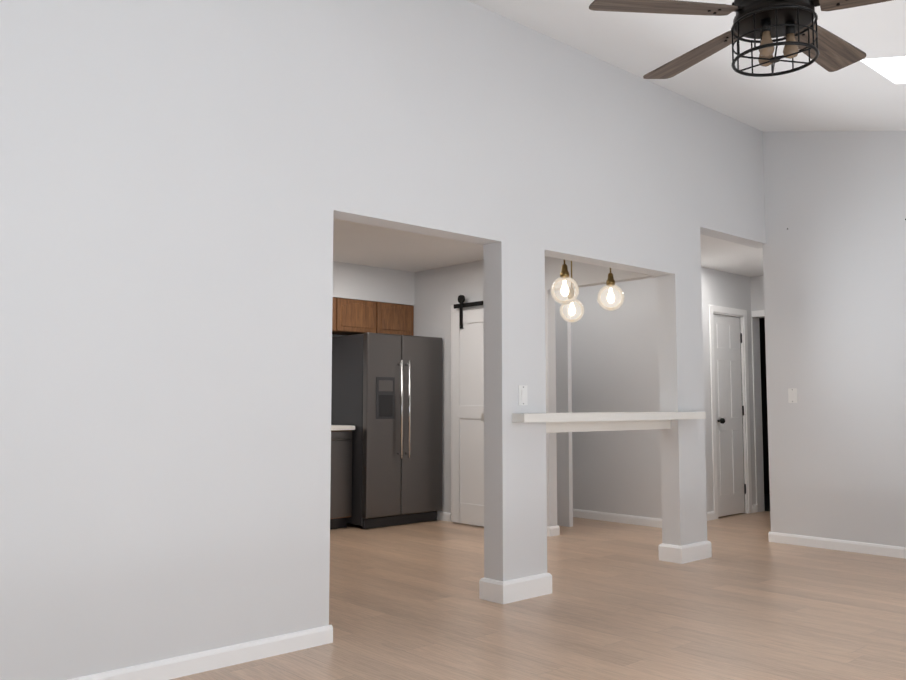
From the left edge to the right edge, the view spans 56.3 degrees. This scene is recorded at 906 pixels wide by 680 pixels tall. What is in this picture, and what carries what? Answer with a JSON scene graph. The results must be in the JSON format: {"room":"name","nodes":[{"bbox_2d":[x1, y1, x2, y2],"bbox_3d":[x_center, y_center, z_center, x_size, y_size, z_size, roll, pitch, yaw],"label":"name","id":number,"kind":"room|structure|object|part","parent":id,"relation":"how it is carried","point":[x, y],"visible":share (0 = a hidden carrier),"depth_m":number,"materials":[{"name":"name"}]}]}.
{"room":"living room","nodes":[
{"label":"living room","id":0,"kind":"room"},
{"bbox_2d":[332,261,415,336],"bbox_3d":[-2.967,0.325,6.517,9.130,2.560,0.510,4,-6,-42],"label":"wall","id":1,"kind":"structure","parent":0,"point":[350,281],"depth_m":8.30,"materials":[{"name":"grey paint"}]},
{"bbox_2d":[332,297,339,332],"bbox_3d":[-1.377,-0.247,7.933,0.474,0.320,0.335,4,-6,-42],"label":"upper cabinet","id":2,"kind":"object","parent":1,"relation":"attached to","point":[336,301],"depth_m":7.98,"materials":[{"name":"brown wood"}]},
{"bbox_2d":[332,298,379,334],"bbox_3d":[-1.028,-0.222,8.252,0.474,0.320,0.335,4,-6,-42],"label":"upper cabinet","id":3,"kind":"object","parent":1,"relation":"attached to","point":[352,317],"depth_m":8.15,"materials":[{"name":"brown wood"}]},
{"bbox_2d":[380,302,413,335],"bbox_3d":[-0.678,-0.197,8.571,0.474,0.320,0.335,4,-6,-42],"label":"upper cabinet","id":4,"kind":"object","parent":1,"relation":"attached to","point":[398,319],"depth_m":8.46,"materials":[{"name":"brown wood"}]},
{"bbox_2d":[0,0,765,679],"bbox_3d":[-0.700,-0.344,4.069,9.110,3.515,0.150,4,-6,-42],"label":"wall","id":5,"kind":"structure","parent":0,"point":[184,184],"depth_m":3.77,"materials":[{"name":"grey paint"}]},
{"bbox_2d":[68,625,332,679],"bbox_3d":[-2.229,1.252,2.430,4.514,0.080,0.014,4,-6,-42],"label":"baseboard","id":6,"kind":"structure","parent":5,"relation":"attached to","point":[185,665],"depth_m":3.56,"materials":[{"name":"white paint"}]},
{"bbox_2d":[479,577,491,601],"bbox_3d":[0.310,1.429,4.973,0.414,0.120,0.020,4,-6,-42],"label":"baseboard","id":7,"kind":"structure","parent":5,"relation":"attached to","point":[485,584],"depth_m":4.81,"materials":[{"name":"white paint"}]},
{"bbox_2d":[492,573,551,603],"bbox_3d":[0.418,1.420,4.856,0.414,0.120,0.040,4,-6,-42],"label":"baseboard","id":8,"kind":"structure","parent":5,"relation":"attached to","point":[512,590],"depth_m":4.80,"materials":[{"name":"white paint"}]},
{"bbox_2d":[518,385,527,404],"bbox_3d":[0.409,0.322,4.925,0.072,0.116,0.012,4,-6,-42],"label":"light switch","id":9,"kind":"object","parent":5,"relation":"attached to","point":[522,395],"visible":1,"depth_m":4.92,"materials":[{"name":"white plastic"}]},
{"bbox_2d":[481,412,705,432],"bbox_3d":[0.990,0.536,5.551,1.910,0.120,0.350,4,-6,-42],"label":"countertop","id":10,"kind":"structure","parent":5,"relation":"on","point":[584,422],"depth_m":5.42,"materials":[{"name":"white stone"}]},
{"bbox_2d":[658,543,671,561],"bbox_3d":[1.618,1.522,6.167,0.390,0.120,0.020,4,-6,-42],"label":"baseboard","id":11,"kind":"structure","parent":5,"relation":"attached to","point":[665,550],"depth_m":6.00,"materials":[{"name":"white paint"}]},
{"bbox_2d":[672,540,711,563],"bbox_3d":[1.726,1.513,6.050,0.390,0.120,0.040,4,-6,-42],"label":"baseboard","id":12,"kind":"structure","parent":5,"relation":"attached to","point":[692,552],"depth_m":5.99,"materials":[{"name":"white paint"}]},
{"bbox_2d":[170,511,905,679],"bbox_3d":[0.117,1.493,4.376,11.220,0.100,8.190,4,-6,-42],"label":"floor","id":13,"kind":"structure","parent":0,"point":[747,600],"depth_m":4.49,"materials":[{"name":"brown wood"}]},
{"bbox_2d":[330,425,354,528],"bbox_3d":[-1.891,1.195,7.123,2.165,0.920,0.668,4,-6,-42],"label":"base cabinet","id":14,"kind":"object","parent":13,"relation":"on","point":[341,480],"depth_m":7.56,"materials":[{"name":"grey wood"}]},
{"bbox_2d":[331,332,441,528],"bbox_3d":[-0.670,0.851,8.118,0.910,1.760,0.838,4,-6,-42],"label":"refrigerator","id":15,"kind":"object","parent":13,"relation":"on","point":[386,397],"visible":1,"depth_m":7.80,"materials":[{"name":"grey metal"}]},
{"bbox_2d":[416,256,661,526],"bbox_3d":[0.691,0.448,7.453,0.100,2.460,3.040,4,-6,-42],"label":"wall","id":16,"kind":"structure","parent":0,"point":[599,358],"depth_m":8.02,"materials":[{"name":"grey paint"}]},
{"bbox_2d":[437,511,450,521],"bbox_3d":[-0.321,1.714,8.379,0.014,0.080,0.885,4,-6,-42],"label":"baseboard","id":17,"kind":"structure","parent":16,"relation":"attached to","point":[444,516],"depth_m":8.12,"materials":[{"name":"white paint"}]},
{"bbox_2d":[451,305,482,521],"bbox_3d":[0.305,0.667,7.775,0.012,2.073,0.960,4,-6,-42],"label":"door frame","id":18,"kind":"structure","parent":16,"relation":"attached to","point":[464,308],"depth_m":8.11,"materials":[{"name":"white paint"}]},
{"bbox_2d":[452,295,483,526],"bbox_3d":[0.351,0.616,7.668,0.069,2.132,1.035,4,-6,-42],"label":"barn door","id":19,"kind":"structure","parent":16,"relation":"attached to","point":[467,423],"depth_m":7.87,"materials":[{"name":"white wood"}]},
{"bbox_2d":[547,526,552,536],"bbox_3d":[0.727,1.625,7.238,0.014,0.080,0.279,4,-6,-42],"label":"baseboard","id":20,"kind":"structure","parent":16,"relation":"attached to","point":[549,529],"depth_m":7.14,"materials":[{"name":"white paint"}]},
{"bbox_2d":[573,509,661,527],"bbox_3d":[1.059,1.726,8.545,0.014,0.080,2.504,4,-6,-42],"label":"baseboard","id":21,"kind":"structure","parent":16,"relation":"attached to","point":[602,516],"depth_m":7.99,"materials":[{"name":"white paint"}]},
{"bbox_2d":[333,0,905,276],"bbox_3d":[0.372,-1.522,4.777,11.520,1.126,7.790,4,-6,-42],"label":"ceiling","id":22,"kind":"structure","parent":0,"point":[864,94],"depth_m":5.47,"materials":[{"name":"white paint"}]},
{"bbox_2d":[551,260,578,303],"bbox_3d":[0.789,-0.574,5.990,0.200,0.648,0.200,4,-6,-42],"label":"pendant light","id":23,"kind":"object","parent":22,"relation":"hanging from","point":[564,275],"visible":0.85,"depth_m":5.99,"materials":[{"name":"clear glass"}]},
{"bbox_3d":[0.789,-0.351,5.973,0.200,0.200,0.200,4,-6,-42],"label":"globe","id":24,"kind":"part","parent":23,"relation":"part of","materials":[{"name":"clear glass"}]},
{"bbox_2d":[560,261,583,322],"bbox_3d":[0.969,-0.483,6.910,0.200,0.686,0.200,4,-6,-42],"label":"pendant light","id":25,"kind":"object","parent":22,"relation":"hanging from","point":[571,310],"visible":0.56,"depth_m":6.91,"materials":[{"name":"clear glass"}]},
{"bbox_3d":[0.969,-0.241,6.891,0.200,0.200,0.200,4,-6,-42],"label":"globe","id":26,"kind":"part","parent":25,"relation":"part of","materials":[{"name":"clear glass"}]},
{"bbox_2d":[597,268,623,310],"bbox_3d":[1.181,-0.544,6.348,0.200,0.653,0.200,4,-6,-42],"label":"pendant light","id":27,"kind":"object","parent":22,"relation":"hanging from","point":[610,282],"visible":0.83,"depth_m":6.34,"materials":[{"name":"clear glass"}]},
{"bbox_3d":[1.181,-0.318,6.330,0.200,0.200,0.200,4,-6,-42],"label":"globe","id":28,"kind":"part","parent":27,"relation":"part of","materials":[{"name":"clear glass"}]},
{"bbox_2d":[589,0,891,78],"bbox_3d":[1.190,-1.340,3.102,1.250,0.682,1.307,4,-6,-42],"label":"ceiling fan","id":29,"kind":"object","parent":22,"relation":"hanging from","point":[793,23],"visible":1,"depth_m":3.03,"materials":[{"name":"brown wood"}]},
{"bbox_3d":[0.748,-1.184,3.007,0.515,0.007,0.156,1,5,-7],"label":"blade","id":30,"kind":"part","parent":29,"relation":"part of","materials":[{"name":"brown wood"}]},
{"bbox_3d":[0.982,-1.151,3.430,0.156,0.007,0.515,-8,0,-25],"label":"blade","id":31,"kind":"part","parent":29,"relation":"part of","materials":[{"name":"brown wood"}]},
{"bbox_3d":[1.157,-1.410,3.075,0.276,0.547,0.286,4,-6,-42],"label":"motor","id":32,"kind":"part","parent":29,"relation":"part of","materials":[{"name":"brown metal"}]},
{"bbox_3d":[1.458,-1.158,3.338,0.515,0.007,0.156,4,-16,-43],"label":"blade","id":33,"kind":"part","parent":29,"relation":"part of","materials":[{"name":"brown wood"}]},
{"bbox_3d":[1.518,-1.195,2.858,0.515,0.007,0.156,-2,-15,29],"label":"blade","id":34,"kind":"part","parent":29,"relation":"part of","materials":[{"name":"brown wood"}]},
{"bbox_2d":[866,56,905,78],"bbox_3d":[2.872,-1.512,4.502,0.620,0.345,1.250,4,-6,-42],"label":"skylight window","id":35,"kind":"structure","parent":22,"relation":"in","point":[894,67],"depth_m":4.87,"materials":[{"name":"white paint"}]},
{"bbox_2d":[701,267,755,511],"bbox_3d":[2.590,0.526,8.463,1.670,2.460,0.150,4,-6,-42],"label":"wall","id":36,"kind":"structure","parent":0,"point":[719,288],"depth_m":8.51,"materials":[{"name":"grey paint"}]},
{"bbox_2d":[707,511,714,520],"bbox_3d":[2.227,1.679,7.929,0.824,0.080,0.014,4,-6,-42],"label":"baseboard","id":37,"kind":"structure","parent":36,"relation":"attached to","point":[710,515],"depth_m":8.16,"materials":[{"name":"white paint"}]},
{"bbox_2d":[713,314,745,516],"bbox_3d":[2.806,0.751,8.539,0.578,2.000,0.113,4,-6,-42],"label":"hall door","id":38,"kind":"structure","parent":36,"relation":"in","point":[731,485],"depth_m":8.55,"materials":[{"name":"white wood"}]},
{"bbox_2d":[709,305,751,518],"bbox_3d":[2.753,0.718,8.589,0.730,2.097,0.162,4,-6,-42],"label":"door frame","id":39,"kind":"structure","parent":36,"relation":"attached to","point":[741,314],"depth_m":8.68,"materials":[{"name":"white paint"}]},
{"bbox_2d":[748,275,764,511],"bbox_3d":[3.539,0.532,8.537,0.170,2.460,1.020,4,-6,-42],"label":"wall","id":40,"kind":"structure","parent":0,"point":[757,281],"depth_m":8.89,"materials":[{"name":"grey paint"}]},
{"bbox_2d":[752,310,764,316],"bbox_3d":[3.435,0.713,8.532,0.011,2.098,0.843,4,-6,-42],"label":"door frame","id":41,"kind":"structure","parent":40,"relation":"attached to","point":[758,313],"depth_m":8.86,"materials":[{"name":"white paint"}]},
{"bbox_2d":[759,318,769,510],"bbox_3d":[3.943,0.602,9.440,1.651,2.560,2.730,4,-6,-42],"label":"doorway","id":42,"kind":"structure","parent":0,"point":[764,416],"depth_m":10.61,"materials":[{"name":"black"}]},
{"bbox_2d":[763,131,905,546],"bbox_3d":[4.027,-0.203,5.534,0.150,3.462,4.120,4,-6,-42],"label":"wall","id":43,"kind":"structure","parent":0,"point":[834,265],"depth_m":6.56,"materials":[{"name":"grey paint"}]},
{"bbox_2d":[788,388,796,402],"bbox_3d":[2.724,0.447,6.790,0.012,0.116,0.072,4,-6,-42],"label":"light switch","id":44,"kind":"object","parent":43,"relation":"attached to","point":[792,395],"visible":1,"depth_m":6.79,"materials":[{"name":"white plastic"}]},
{"bbox_2d":[768,532,905,558],"bbox_3d":[3.900,1.484,5.420,0.014,0.080,3.954,4,-6,-42],"label":"baseboard","id":45,"kind":"structure","parent":43,"relation":"attached to","point":[801,540],"depth_m":6.45,"materials":[{"name":"white paint"}]}
]}

